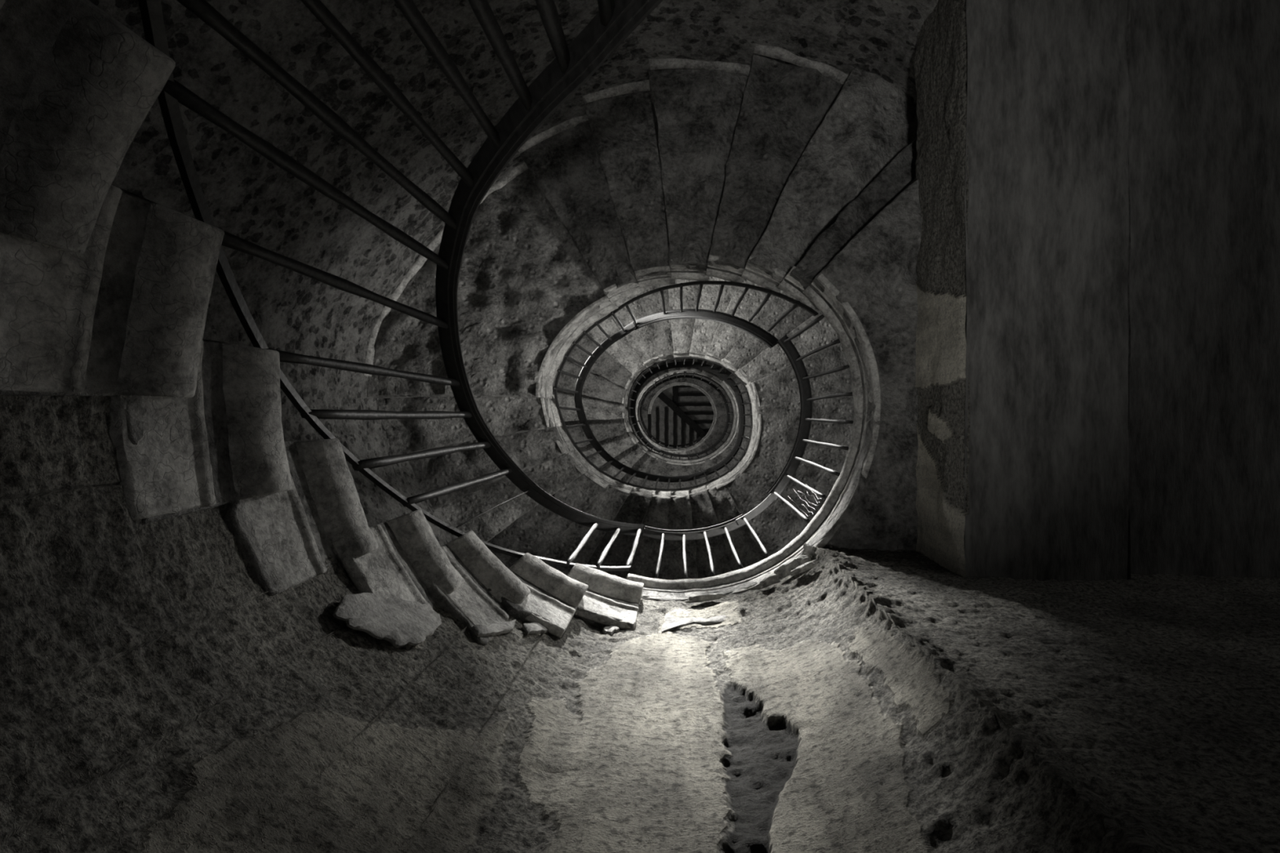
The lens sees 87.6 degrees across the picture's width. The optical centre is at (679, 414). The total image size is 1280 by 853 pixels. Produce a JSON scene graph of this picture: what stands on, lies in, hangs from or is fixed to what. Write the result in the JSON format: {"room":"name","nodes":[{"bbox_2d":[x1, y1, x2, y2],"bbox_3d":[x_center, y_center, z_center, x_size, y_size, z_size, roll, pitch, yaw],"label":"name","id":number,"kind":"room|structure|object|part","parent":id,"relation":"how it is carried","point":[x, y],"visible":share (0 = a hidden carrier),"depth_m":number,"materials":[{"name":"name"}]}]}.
{"room":"spiral stairwell","nodes":[
{"label":"spiral stairwell","id":0,"kind":"room"},
{"bbox_2d":[88,0,1156,546],"bbox_3d":[-0.112,-0.020,7.520,3.225,17.600,3.189,0,-90,0],"label":"wall","id":1,"kind":"structure","parent":0,"point":[248,197],"depth_m":2.58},
{"bbox_2d":[0,0,175,253],"bbox_3d":[-1.135,-0.436,0.660,0.939,0.348,0.595,35,-90,0],"label":"stone step","id":2,"kind":"structure","parent":1,"relation":"attached to","point":[77,85],"depth_m":0.75,"materials":[{"name":"stone"}]},
{"bbox_2d":[137,0,662,529],"bbox_3d":[-0.483,-0.292,1.324,0.525,2.867,1.186,37,-90,0],"label":"stair railing","id":3,"kind":"object","parent":2,"relation":"attached to","point":[574,64],"visible":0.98,"depth_m":1.20,"materials":[{"name":"metal"}]},
{"bbox_3d":[-0.469,-0.255,1.753,0.457,2.009,1.126,37,-90,0],"label":"handrail","id":4,"kind":"part","parent":3,"relation":"part of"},
{"bbox_2d":[0,184,224,397],"bbox_3d":[-1.208,-0.326,0.870,1.013,0.358,0.610,0,-90,0],"label":"stone step","id":5,"kind":"structure","parent":1,"relation":"attached to","point":[126,314],"depth_m":0.92,"materials":[{"name":"stone"}]},
{"bbox_2d":[109,338,293,524],"bbox_3d":[-1.215,0.022,1.095,1.000,0.343,0.588,0,-90,0],"label":"stone step","id":6,"kind":"structure","parent":1,"relation":"attached to","point":[176,455],"depth_m":1.12,"materials":[{"name":"stone"}]},
{"bbox_2d":[222,438,378,595],"bbox_3d":[-1.178,0.208,1.300,0.925,0.365,0.585,-24,-90,0],"label":"stone step","id":7,"kind":"structure","parent":1,"relation":"attached to","point":[285,538],"depth_m":1.30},
{"bbox_2d":[331,509,465,607],"bbox_3d":[-1.008,0.538,1.528,0.927,0.342,0.510,-31,-90,0],"label":"stone step","id":8,"kind":"structure","parent":1,"relation":"attached to","point":[386,571],"depth_m":1.56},
{"bbox_2d":[364,161,528,376],"bbox_3d":[-1.323,-0.833,3.617,0.191,0.047,1.474,37,-90,0],"label":"trim","id":9,"kind":"structure","parent":1,"relation":"attached to","point":[435,242],"depth_m":3.61,"materials":[{"name":"stone"}]},
{"bbox_2d":[378,394,561,455],"bbox_3d":[-1.220,0.038,3.937,0.994,0.320,0.438,0,-90,0],"label":"stone step","id":10,"kind":"structure","parent":1,"relation":"attached to","point":[503,415],"depth_m":3.85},
{"bbox_2d":[410,530,530,645],"bbox_3d":[-0.886,0.690,1.739,0.943,0.352,0.581,-43,-90,0],"label":"stone step","id":11,"kind":"structure","parent":1,"relation":"attached to","point":[471,603],"depth_m":1.74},
{"bbox_2d":[408,422,574,510],"bbox_3d":[-1.186,0.210,4.138,0.935,0.307,0.436,-23,-90,0],"label":"stone step","id":12,"kind":"structure","parent":1,"relation":"attached to","point":[531,449],"depth_m":4.04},
{"bbox_2d":[367,168,617,398],"bbox_3d":[-1.011,-0.557,3.752,0.980,0.310,1.584,36,-90,0],"label":"stone landing","id":13,"kind":"object","parent":1,"relation":"attached to","point":[526,292],"visible":0.88,"depth_m":3.65,"materials":[{"name":"stone"}]},
{"bbox_2d":[552,305,635,407],"bbox_3d":[-0.582,-0.377,4.385,0.172,1.110,0.742,36,-90,0],"label":"stair railing","id":14,"kind":"object","parent":13,"relation":"on","point":[624,331],"visible":0.99,"depth_m":4.70,"materials":[{"name":"metal"}]},
{"bbox_3d":[-0.582,-0.377,4.814,0.172,0.252,0.742,36,-90,0],"label":"handrail","id":15,"kind":"part","parent":14,"relation":"part of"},
{"bbox_2d":[442,448,592,542],"bbox_3d":[-1.076,0.454,4.336,0.922,0.290,0.413,-35,-90,0],"label":"stone step","id":16,"kind":"structure","parent":1,"relation":"attached to","point":[553,475],"depth_m":4.23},
{"bbox_2d":[556,404,693,490],"bbox_3d":[-0.396,0.373,5.269,1.135,2.512,0.289,38,-90,0],"label":"stair railing","id":17,"kind":"object","parent":16,"relation":"attached to","point":[587,430],"visible":1,"depth_m":5.22,"materials":[{"name":"metal"}]},
{"bbox_2d":[487,552,588,638],"bbox_3d":[-0.722,0.835,1.956,0.549,0.349,0.964,32,-90,0],"label":"stone step","id":18,"kind":"structure","parent":1,"relation":"attached to","point":[554,597],"depth_m":2.00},
{"bbox_2d":[439,483,644,571],"bbox_3d":[-0.430,0.465,2.674,0.560,1.693,0.110,36,-90,0],"label":"stair railing","id":19,"kind":"object","parent":18,"relation":"attached to","point":[535,492],"visible":0.98,"depth_m":2.82,"materials":[{"name":"metal"}]},
{"bbox_3d":[-0.427,0.467,3.104,0.554,0.833,0.110,36,-90,0],"label":"handrail","id":20,"kind":"part","parent":19,"relation":"part of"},
{"bbox_2d":[487,466,613,568],"bbox_3d":[-0.928,0.664,4.521,0.403,0.308,0.937,43,-90,0],"label":"stone step","id":21,"kind":"structure","parent":1,"relation":"attached to","point":[534,532],"depth_m":4.42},
{"bbox_2d":[518,115,587,153],"bbox_3d":[-0.634,-1.458,3.412,0.451,0.048,0.058,-24,-90,0],"label":"trim","id":22,"kind":"structure","parent":1,"relation":"attached to","point":[570,123],"depth_m":3.40,"materials":[{"name":"stone"}]},
{"bbox_2d":[520,120,644,304],"bbox_3d":[-0.478,-1.052,3.560,0.447,0.307,0.901,-21,-90,0],"label":"stone step","id":23,"kind":"structure","parent":1,"relation":"attached to","point":[566,166],"depth_m":3.46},
{"bbox_2d":[541,480,633,575],"bbox_3d":[-0.748,0.831,4.716,0.396,0.301,0.950,31,-90,0],"label":"stone step","id":24,"kind":"structure","parent":1,"relation":"attached to","point":[609,502],"depth_m":4.61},
{"bbox_2d":[552,389,628,421],"bbox_3d":[-1.164,-0.141,7.826,1.099,0.247,0.459,0,-90,0],"label":"stone step","id":25,"kind":"structure","parent":1,"relation":"attached to","point":[595,409],"depth_m":7.73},
{"bbox_2d":[552,357,629,404],"bbox_3d":[-1.102,-0.427,7.633,1.106,0.250,0.444,14,-90,0],"label":"stone step","id":26,"kind":"structure","parent":1,"relation":"attached to","point":[596,386],"depth_m":7.54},
{"bbox_2d":[560,417,631,448],"bbox_3d":[-1.142,0.264,8.023,1.120,0.240,0.454,0,-90,0],"label":"stone step","id":27,"kind":"structure","parent":1,"relation":"attached to","point":[602,429],"depth_m":7.93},
{"bbox_2d":[563,332,635,391],"bbox_3d":[-0.965,-0.592,7.447,1.025,0.232,0.445,39,-90,0],"label":"stone step","id":28,"kind":"structure","parent":1,"relation":"attached to","point":[606,366],"depth_m":7.36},
{"bbox_2d":[567,563,644,629],"bbox_3d":[-0.485,0.984,2.175,0.620,0.342,0.972,17,-90,0],"label":"stone step","id":29,"kind":"structure","parent":1,"relation":"attached to","point":[608,599],"depth_m":2.22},
{"bbox_2d":[577,431,639,469],"bbox_3d":[-1.007,0.461,8.212,1.006,0.248,0.434,-25,-90,0],"label":"stone step","id":30,"kind":"structure","parent":1,"relation":"attached to","point":[614,446],"depth_m":8.12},
{"bbox_2d":[584,312,647,377],"bbox_3d":[-0.767,-0.809,7.247,0.429,0.247,0.987,-37,-90,0],"label":"stone step","id":31,"kind":"structure","parent":1,"relation":"attached to","point":[621,350],"depth_m":7.15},
{"bbox_2d":[582,80,649,103],"bbox_3d":[-0.283,-1.569,3.222,0.381,0.044,0.054,-11,-90,0],"label":"trim","id":32,"kind":"structure","parent":1,"relation":"attached to","point":[642,86],"depth_m":3.21,"materials":[{"name":"stone"}]},
{"bbox_2d":[586,487,653,578],"bbox_3d":[-0.532,0.966,4.904,0.401,0.306,0.956,20,-90,0],"label":"stone step","id":33,"kind":"structure","parent":1,"relation":"attached to","point":[633,510],"depth_m":4.81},
{"bbox_2d":[596,441,648,481],"bbox_3d":[-0.881,0.667,8.406,0.983,0.243,0.425,-45,-90,0],"label":"stone step","id":34,"kind":"structure","parent":1,"relation":"attached to","point":[629,457],"depth_m":8.31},
{"bbox_2d":[626,377,661,454],"bbox_3d":[-0.499,0.086,8.553,0.286,2.255,1.002,-12,-90,0],"label":"stair railing","id":35,"kind":"object","parent":34,"relation":"attached to","point":[633,406],"visible":0.98,"depth_m":8.69,"materials":[{"name":"metal"}]},
{"bbox_2d":[584,90,675,288],"bbox_3d":[-0.208,-1.123,3.375,0.380,0.293,0.929,-10,-90,0],"label":"stone step","id":36,"kind":"structure","parent":1,"relation":"attached to","point":[622,126],"depth_m":3.27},
{"bbox_2d":[608,294,659,367],"bbox_3d":[-0.513,-0.978,7.054,0.425,0.246,1.001,-24,-90,0],"label":"stone step","id":37,"kind":"structure","parent":1,"relation":"attached to","point":[641,340],"depth_m":6.96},
{"bbox_2d":[630,420,641,431],"bbox_3d":[-1.160,0.148,10.324,1.004,0.220,0.561,-21,-90,0],"label":"stone step","id":38,"kind":"structure","parent":1,"relation":"attached to","point":[631,422],"depth_m":10.22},
{"bbox_2d":[618,449,658,488],"bbox_3d":[-0.675,0.855,8.597,0.419,0.250,0.978,31,-90,0],"label":"stone step","id":39,"kind":"structure","parent":1,"relation":"attached to","point":[645,464],"depth_m":8.51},
{"bbox_2d":[635,429,646,440],"bbox_3d":[-1.055,0.415,10.515,0.974,0.218,0.542,-31,-90,0],"label":"stone step","id":40,"kind":"structure","parent":1,"relation":"attached to","point":[642,430],"depth_m":10.56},
{"bbox_2d":[628,370,654,421],"bbox_3d":[-1.047,-0.513,10.112,1.335,0.262,1.492,0,-90,0],"label":"stone landing","id":41,"kind":"object","parent":1,"relation":"attached to","point":[650,381],"visible":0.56,"depth_m":10.00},
{"bbox_2d":[637,372,724,416],"bbox_3d":[-0.100,-0.371,9.976,1.316,2.416,0.462,-16,-90,0],"label":"stair railing","id":42,"kind":"object","parent":41,"relation":"attached to","point":[677,376],"visible":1,"depth_m":10.29,"materials":[{"name":"metal"}]},
{"bbox_2d":[623,490,671,579],"bbox_3d":[-0.317,1.057,5.096,0.399,0.306,0.964,6,-90,0],"label":"stone step","id":43,"kind":"structure","parent":1,"relation":"attached to","point":[644,563],"depth_m":4.98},
{"bbox_2d":[640,436,653,448],"bbox_3d":[-0.926,0.634,10.708,0.523,0.220,0.968,45,-90,0],"label":"stone step","id":44,"kind":"structure","parent":1,"relation":"attached to","point":[646,437],"depth_m":10.70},
{"bbox_2d":[646,365,659,382],"bbox_3d":[-0.619,-0.917,10.124,0.535,0.220,0.990,-33,-90,0],"label":"stone step","id":45,"kind":"structure","parent":1,"relation":"attached to","point":[655,377],"depth_m":10.03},
{"bbox_2d":[635,284,674,361],"bbox_3d":[-0.233,-1.070,6.862,0.427,0.246,1.022,-11,-90,0],"label":"stone step","id":46,"kind":"structure","parent":1,"relation":"attached to","point":[660,332],"depth_m":6.77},
{"bbox_2d":[648,441,661,453],"bbox_3d":[-0.767,0.814,10.900,0.520,0.217,0.964,30,-90,0],"label":"stone step","id":47,"kind":"structure","parent":1,"relation":"attached to","point":[654,443],"depth_m":10.94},
{"bbox_2d":[653,361,669,378],"bbox_3d":[-0.356,-1.042,9.908,0.530,0.220,1.007,-21,-90,0],"label":"stone step","id":48,"kind":"structure","parent":1,"relation":"attached to","point":[664,373],"depth_m":9.81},
{"bbox_2d":[657,446,669,456],"bbox_3d":[-0.554,0.960,11.092,0.512,0.219,0.968,18,-90,0],"label":"stone step","id":49,"kind":"structure","parent":1,"relation":"attached to","point":[664,449],"depth_m":10.99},
{"bbox_2d":[666,448,677,458],"bbox_3d":[-0.322,1.056,11.283,0.520,0.220,0.981,4,-90,0],"label":"stone step","id":50,"kind":"structure","parent":1,"relation":"attached to","point":[671,451],"depth_m":11.18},
{"bbox_2d":[666,359,679,375],"bbox_3d":[-0.150,-1.092,9.692,0.528,0.224,1.031,0,-90,0],"label":"stone step","id":51,"kind":"structure","parent":1,"relation":"attached to","point":[673,371],"depth_m":9.59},
{"bbox_2d":[661,490,698,580],"bbox_3d":[-0.034,1.092,5.279,0.396,0.323,0.953,0,-90,0],"label":"stone step","id":52,"kind":"structure","parent":1,"relation":"attached to","point":[680,515],"depth_m":5.19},
{"bbox_2d":[676,448,687,459],"bbox_3d":[-0.015,1.073,11.475,0.518,0.220,0.989,0,-90,0],"label":"stone step","id":53,"kind":"structure","parent":1,"relation":"attached to","point":[682,451],"depth_m":11.37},
{"bbox_2d":[667,279,699,357],"bbox_3d":[0.075,-1.091,6.664,0.428,0.253,1.034,0,-90,0],"label":"stone step","id":54,"kind":"structure","parent":1,"relation":"attached to","point":[682,329],"depth_m":6.56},
{"bbox_2d":[638,373,732,451],"bbox_3d":[0.123,-0.464,12.041,3.277,0.248,2.253,23,-90,0],"label":"stone landing","id":55,"kind":"object","parent":1,"relation":"attached to","point":[717,429],"visible":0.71,"depth_m":11.93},
{"bbox_2d":[637,415,702,448],"bbox_3d":[-0.190,0.397,11.696,1.169,2.816,0.368,22,-90,0],"label":"stair railing","id":56,"kind":"object","parent":55,"relation":"attached to","point":[641,416],"visible":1,"depth_m":11.75,"materials":[{"name":"metal"}]},
{"bbox_2d":[679,358,693,373],"bbox_3d":[0.234,-1.100,9.476,0.524,0.221,1.015,0,-90,0],"label":"stone step","id":57,"kind":"structure","parent":1,"relation":"attached to","point":[681,369],"depth_m":9.38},
{"bbox_2d":[685,445,697,459],"bbox_3d":[0.212,1.059,11.668,0.515,0.219,0.980,-15,-90,0],"label":"stone step","id":58,"kind":"structure","parent":1,"relation":"attached to","point":[690,450],"depth_m":11.58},
{"bbox_2d":[641,373,752,491],"bbox_3d":[0.655,0.540,8.588,1.438,0.270,3.090,41,-90,0],"label":"stone landing","id":59,"kind":"object","parent":1,"relation":"attached to","point":[663,466],"visible":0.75,"depth_m":8.47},
{"bbox_2d":[658,389,733,460],"bbox_3d":[0.331,0.278,9.188,0.525,0.952,1.250,45,-90,0],"label":"stair railing","id":60,"kind":"object","parent":59,"relation":"on","point":[728,412],"visible":0.98,"depth_m":9.63,"materials":[{"name":"metal"}]},
{"bbox_2d":[648,68,748,280],"bbox_3d":[0.106,-1.133,3.174,0.507,0.310,0.949,0,-90,0],"label":"stone step","id":61,"kind":"structure","parent":1,"relation":"attached to","point":[695,112],"depth_m":3.07,"materials":[{"name":"stone"}]},
{"bbox_2d":[689,359,706,374],"bbox_3d":[0.498,-1.017,9.259,0.520,0.220,1.000,13,-90,0],"label":"stone step","id":62,"kind":"structure","parent":1,"relation":"attached to","point":[693,370],"depth_m":9.16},
{"bbox_2d":[648,57,750,75],"bbox_3d":[0.111,-1.587,3.030,0.507,0.044,0.064,4,-90,0],"label":"trim","id":63,"kind":"structure","parent":1,"relation":"attached to","point":[668,63],"depth_m":3.02,"materials":[{"name":"stone"}]},
{"bbox_2d":[693,441,706,457],"bbox_3d":[0.442,0.989,11.860,0.517,0.219,0.975,-29,-90,0],"label":"stone step","id":64,"kind":"structure","parent":1,"relation":"attached to","point":[697,447],"depth_m":11.76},
{"bbox_2d":[699,436,713,453],"bbox_3d":[0.654,0.868,12.053,0.514,0.218,0.972,-42,-90,0],"label":"stone step","id":65,"kind":"structure","parent":1,"relation":"attached to","point":[702,442],"depth_m":11.95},
{"bbox_2d":[700,360,720,380],"bbox_3d":[0.731,-0.870,9.044,0.518,0.216,0.985,27,-90,0],"label":"stone step","id":66,"kind":"structure","parent":1,"relation":"attached to","point":[705,373],"depth_m":8.95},
{"bbox_2d":[688,485,733,578],"bbox_3d":[0.178,1.094,5.480,0.404,0.310,0.939,-17,-90,0],"label":"stone step","id":67,"kind":"structure","parent":1,"relation":"attached to","point":[703,512],"depth_m":5.39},
{"bbox_2d":[688,275,737,358],"bbox_3d":[0.371,-1.037,6.474,0.427,0.248,1.027,12,-90,0],"label":"stone step","id":68,"kind":"structure","parent":1,"relation":"attached to","point":[704,331],"depth_m":6.38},
{"bbox_2d":[711,366,731,387],"bbox_3d":[0.925,-0.674,8.829,0.526,0.220,0.962,41,-90,0],"label":"stone step","id":69,"kind":"structure","parent":1,"relation":"attached to","point":[716,378],"depth_m":8.74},
{"bbox_2d":[705,478,766,570],"bbox_3d":[0.428,1.024,5.682,0.395,0.289,0.920,-26,-90,0],"label":"stone step","id":70,"kind":"structure","parent":1,"relation":"attached to","point":[748,552],"depth_m":5.58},
{"bbox_2d":[704,279,774,363],"bbox_3d":[0.633,-0.910,6.282,0.428,0.244,1.019,25,-90,0],"label":"stone step","id":71,"kind":"structure","parent":1,"relation":"attached to","point":[726,336],"depth_m":6.19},
{"bbox_2d":[720,289,819,373],"bbox_3d":[0.833,-0.729,6.083,0.425,0.258,0.997,42,-90,0],"label":"stone step","id":72,"kind":"structure","parent":1,"relation":"attached to","point":[748,347],"depth_m":5.99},
{"bbox_2d":[636,356,744,390],"bbox_3d":[0.060,-0.460,7.124,1.113,2.426,0.291,8,-90,0],"label":"stair railing","id":73,"kind":"object","parent":72,"relation":"attached to","point":[720,373],"visible":1,"depth_m":7.23,"materials":[{"name":"metal"}]},
{"bbox_2d":[759,574,780,588],"bbox_3d":[0.300,0.559,2.240,0.070,0.029,0.032,-21,-90,0],"label":"stone fragment","id":74,"kind":"object","parent":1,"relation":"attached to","point":[771,580],"visible":1,"depth_m":2.23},
{"bbox_2d":[706,53,843,283],"bbox_3d":[0.418,-1.057,2.986,0.473,0.305,0.948,16,-90,0],"label":"stone step","id":75,"kind":"structure","parent":1,"relation":"attached to","point":[783,107],"depth_m":2.89,"materials":[{"name":"stone"}]},
{"bbox_2d":[718,342,853,555],"bbox_3d":[0.978,0.305,5.688,1.087,0.277,2.089,16,-90,0],"label":"stone landing","id":76,"kind":"object","parent":1,"relation":"attached to","point":[775,397],"visible":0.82,"depth_m":5.58,"materials":[{"name":"stone"}]},
{"bbox_2d":[690,384,752,488],"bbox_3d":[0.469,0.243,6.218,0.334,1.210,1.040,28,-90,0],"label":"stair railing","id":77,"kind":"object","parent":76,"relation":"on","point":[742,425],"visible":0.99,"depth_m":6.73,"materials":[{"name":"metal"}]},
{"bbox_2d":[773,558,799,579],"bbox_3d":[0.368,0.522,2.256,0.103,0.049,0.043,-28,-90,0],"label":"stone fragment","id":78,"kind":"object","parent":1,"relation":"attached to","point":[784,571],"visible":0.76,"depth_m":2.24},
{"bbox_2d":[734,311,840,387],"bbox_3d":[0.999,-0.497,5.897,0.977,0.244,0.427,-34,-90,0],"label":"stone step","id":79,"kind":"structure","parent":1,"relation":"attached to","point":[769,361],"depth_m":5.81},
{"bbox_2d":[753,43,848,84],"bbox_3d":[0.543,-1.493,2.836,0.478,0.049,0.060,21,-90,0],"label":"trim","id":80,"kind":"structure","parent":1,"relation":"attached to","point":[830,72],"depth_m":2.83,"materials":[{"name":"stone"}]},
{"bbox_2d":[790,559,817,576],"bbox_3d":[0.402,0.499,2.158,0.098,0.068,0.024,-35,-90,0],"label":"stone fragment","id":81,"kind":"object","parent":1,"relation":"attached to","point":[810,565],"visible":1,"depth_m":2.15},
{"bbox_2d":[741,66,917,292],"bbox_3d":[0.672,-0.911,2.796,0.454,0.302,0.949,31,-90,0],"label":"stone step","id":82,"kind":"structure","parent":1,"relation":"attached to","point":[871,120],"depth_m":2.70,"materials":[{"name":"stone"}]},
{"bbox_2d":[777,137,916,311],"bbox_3d":[0.868,-0.710,2.598,0.952,0.312,0.494,-41,-90,0],"label":"stone step","id":83,"kind":"structure","parent":1,"relation":"attached to","point":[900,172],"depth_m":2.51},
{"bbox_2d":[0,395,1279,852],"bbox_3d":[0.509,0.369,1.140,2.910,2.520,1.249,28,-90,0],"label":"wall","id":84,"kind":"structure","parent":0,"point":[155,698],"depth_m":1.05,"materials":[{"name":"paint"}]},
{"bbox_2d":[332,592,441,647],"bbox_3d":[-0.593,0.412,1.380,0.173,0.281,0.016,42,-90,0],"label":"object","id":85,"kind":"object","parent":84,"relation":"attached to","point":[400,622],"visible":1,"depth_m":1.34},
{"bbox_2d":[471,619,515,636],"bbox_3d":[-0.458,0.525,1.658,0.082,0.201,0.015,37,-90,0],"label":"flake","id":86,"kind":"object","parent":84,"relation":"attached to","point":[494,629],"visible":1,"depth_m":1.62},
{"bbox_2d":[522,622,548,635],"bbox_3d":[-0.371,0.578,1.827,0.102,0.209,0.015,27,-90,0],"label":"flake","id":87,"kind":"object","parent":84,"relation":"attached to","point":[535,628],"visible":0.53,"depth_m":1.77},
{"bbox_2d":[601,625,619,635],"bbox_3d":[-0.207,0.645,2.019,0.052,0.110,0.014,0,-90,0],"label":"flake","id":88,"kind":"object","parent":84,"relation":"attached to","point":[608,629],"visible":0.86,"depth_m":1.99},
{"bbox_2d":[661,613,730,632],"bbox_3d":[0.078,0.645,2.105,0.269,0.213,0.020,-6,-90,0],"label":"flake","id":89,"kind":"object","parent":84,"relation":"attached to","point":[672,622],"visible":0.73,"depth_m":2.08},
{"bbox_2d":[684,593,725,603],"bbox_3d":[0.086,0.625,2.273,0.144,0.022,0.023,-7,-90,0],"label":"stone fragment","id":90,"kind":"object","parent":84,"relation":"attached to","point":[700,598],"visible":1,"depth_m":2.26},
{"bbox_2d":[796,555,811,566],"bbox_3d":[0.417,0.497,2.238,0.047,0.046,0.046,-11,-90,0],"label":"stone fragment","id":91,"kind":"object","parent":84,"relation":"attached to","point":[803,559],"visible":0.62,"depth_m":2.23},
{"bbox_2d":[801,542,814,555],"bbox_3d":[0.441,0.463,2.280,0.041,0.041,0.045,6,-90,0],"label":"stone fragment","id":92,"kind":"object","parent":84,"relation":"attached to","point":[808,550],"visible":1,"depth_m":2.27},
{"bbox_2d":[1126,0,1130,579],"bbox_3d":[1.335,-1.248,2.032,0.021,0.112,3.520,0,-90,0],"label":"trim","id":93,"kind":"structure","parent":84,"relation":"attached to","point":[1128,22],"depth_m":1.98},
{"bbox_2d":[638,386,714,448],"bbox_3d":[0.000,0.000,15.440,3.520,0.001,3.520,0,-90,0],"label":"ceiling","id":94,"kind":"structure","parent":0,"point":[659,403],"depth_m":15.44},
{"bbox_2d":[647,413,650,439],"bbox_3d":[-0.710,0.420,15.398,0.078,0.076,1.160,0,-90,0],"label":"roof beam","id":95,"kind":"structure","parent":94,"relation":"attached to","point":[648,415],"depth_m":15.36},
{"bbox_2d":[655,407,658,444],"bbox_3d":[-0.525,0.420,15.398,0.078,0.076,1.160,0,-90,0],"label":"roof beam","id":96,"kind":"structure","parent":94,"relation":"attached to","point":[656,408],"depth_m":15.36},
{"bbox_2d":[664,407,667,448],"bbox_3d":[-0.324,0.420,15.398,0.078,0.076,1.160,0,-90,0],"label":"roof beam","id":97,"kind":"structure","parent":94,"relation":"attached to","point":[665,408],"depth_m":15.36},
{"bbox_2d":[672,411,675,448],"bbox_3d":[-0.123,0.463,15.398,0.078,0.076,1.074,0,-90,0],"label":"roof beam","id":98,"kind":"structure","parent":94,"relation":"attached to","point":[674,413],"depth_m":15.36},
{"bbox_2d":[672,385,678,406],"bbox_3d":[-0.104,-0.528,15.390,0.138,0.092,0.864,0,-90,0],"label":"roof beam","id":99,"kind":"structure","parent":94,"relation":"attached to","point":[675,388],"depth_m":15.34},
{"bbox_2d":[657,391,706,438],"bbox_3d":[0.060,0.016,15.358,2.349,0.156,0.161,43,-90,0],"label":"roof beam","id":100,"kind":"structure","parent":94,"relation":"attached to","point":[661,396],"depth_m":15.28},
{"bbox_2d":[680,418,684,447],"bbox_3d":[0.062,0.549,15.398,0.078,0.076,0.902,0,-90,0],"label":"roof beam","id":101,"kind":"structure","parent":94,"relation":"attached to","point":[682,420],"depth_m":15.36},
{"bbox_2d":[678,385,693,387],"bbox_3d":[0.460,-0.664,15.398,1.080,0.076,0.086,0,-90,0],"label":"roof beam","id":102,"kind":"structure","parent":94,"relation":"attached to","point":[679,386],"depth_m":15.36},
{"bbox_2d":[688,426,692,447],"bbox_3d":[0.247,0.635,15.398,0.078,0.076,0.729,0,-90,0],"label":"roof beam","id":103,"kind":"structure","parent":94,"relation":"attached to","point":[690,427],"depth_m":15.36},
{"bbox_2d":[678,392,705,396],"bbox_3d":[0.460,-0.463,15.398,1.080,0.076,0.086,0,-90,0],"label":"roof beam","id":104,"kind":"structure","parent":94,"relation":"attached to","point":[696,394],"depth_m":15.36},
{"bbox_2d":[678,402,711,406],"bbox_3d":[0.460,-0.232,15.398,1.080,0.076,0.085,0,-90,0],"label":"roof beam","id":105,"kind":"structure","parent":94,"relation":"attached to","point":[692,404],"depth_m":15.36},
{"bbox_2d":[684,411,714,414],"bbox_3d":[0.544,-0.031,15.398,0.911,0.076,0.086,0,-90,0],"label":"roof beam","id":106,"kind":"structure","parent":94,"relation":"attached to","point":[685,412],"depth_m":15.36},
{"bbox_2d":[693,420,713,423],"bbox_3d":[0.652,0.170,15.398,0.695,0.076,0.086,0,-90,0],"label":"roof beam","id":107,"kind":"structure","parent":94,"relation":"attached to","point":[695,421],"depth_m":15.36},
{"bbox_2d":[913,0,970,577],"bbox_3d":[0.845,-0.664,2.176,0.038,0.400,2.320,0,-90,0],"label":"wall","id":108,"kind":"structure","parent":0,"point":[940,59],"depth_m":2.14,"materials":[{"name":"paint"}]},
{"bbox_2d":[626,177,966,601],"bbox_3d":[0.739,0.440,2.439,1.416,0.247,3.074,32,-90,0],"label":"stone landing","id":109,"kind":"object","parent":108,"relation":"attached to","point":[867,293],"visible":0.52,"depth_m":2.36,"materials":[{"name":"stone"}]},
{"bbox_2d":[641,513,769,578],"bbox_3d":[0.078,0.601,3.036,0.558,0.968,0.110,-7,-90,0],"label":"stair railing","id":110,"kind":"object","parent":109,"relation":"on","point":[705,532],"visible":0.99,"depth_m":3.47,"materials":[{"name":"metal"}]},
{"bbox_3d":[0.078,0.601,3.493,0.558,0.054,0.110,-7,-90,0],"label":"handrail","id":111,"kind":"part","parent":110,"relation":"part of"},
{"bbox_2d":[622,280,824,348],"bbox_3d":[0.120,-0.559,3.663,0.950,2.221,0.190,18,-90,0],"label":"stair railing","id":112,"kind":"object","parent":109,"relation":"on","point":[755,331],"visible":0.99,"depth_m":3.64,"materials":[{"name":"metal"}]},
{"bbox_3d":[0.104,-0.564,4.128,0.916,1.291,0.189,18,-90,0],"label":"handrail","id":113,"kind":"part","parent":112,"relation":"part of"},
{"bbox_2d":[736,334,853,525],"bbox_3d":[0.535,0.104,3.036,0.277,0.968,1.028,13,-90,0],"label":"stair railing","id":114,"kind":"object","parent":109,"relation":"on","point":[791,352],"visible":1,"depth_m":3.47,"materials":[{"name":"metal"}]},
{"bbox_3d":[0.585,0.020,3.493,0.210,0.054,0.872,4,-90,0],"label":"handrail","id":115,"kind":"part","parent":114,"relation":"part of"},
{"bbox_2d":[790,484,822,516],"bbox_3d":[0.510,0.346,2.702,0.101,0.284,0.084,-31,-90,0],"label":"dry twig","id":116,"kind":"object","parent":109,"relation":"on","point":[806,484],"visible":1,"depth_m":2.65,"materials":[{"name":"plant"}]},
{"bbox_2d":[964,0,1128,581],"bbox_3d":[1.088,-1.264,1.976,0.480,0.025,3.520,0,-90,0],"label":"wall","id":117,"kind":"structure","parent":108,"relation":"attached to","point":[1047,108],"depth_m":1.98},
{"bbox_2d":[1128,0,1279,577],"bbox_3d":[2.368,-1.312,2.088,2.080,0.021,3.680,0,-90,0],"label":"wall","id":118,"kind":"structure","parent":0,"point":[1204,132],"depth_m":2.09,"materials":[{"name":"concrete"}]}
]}

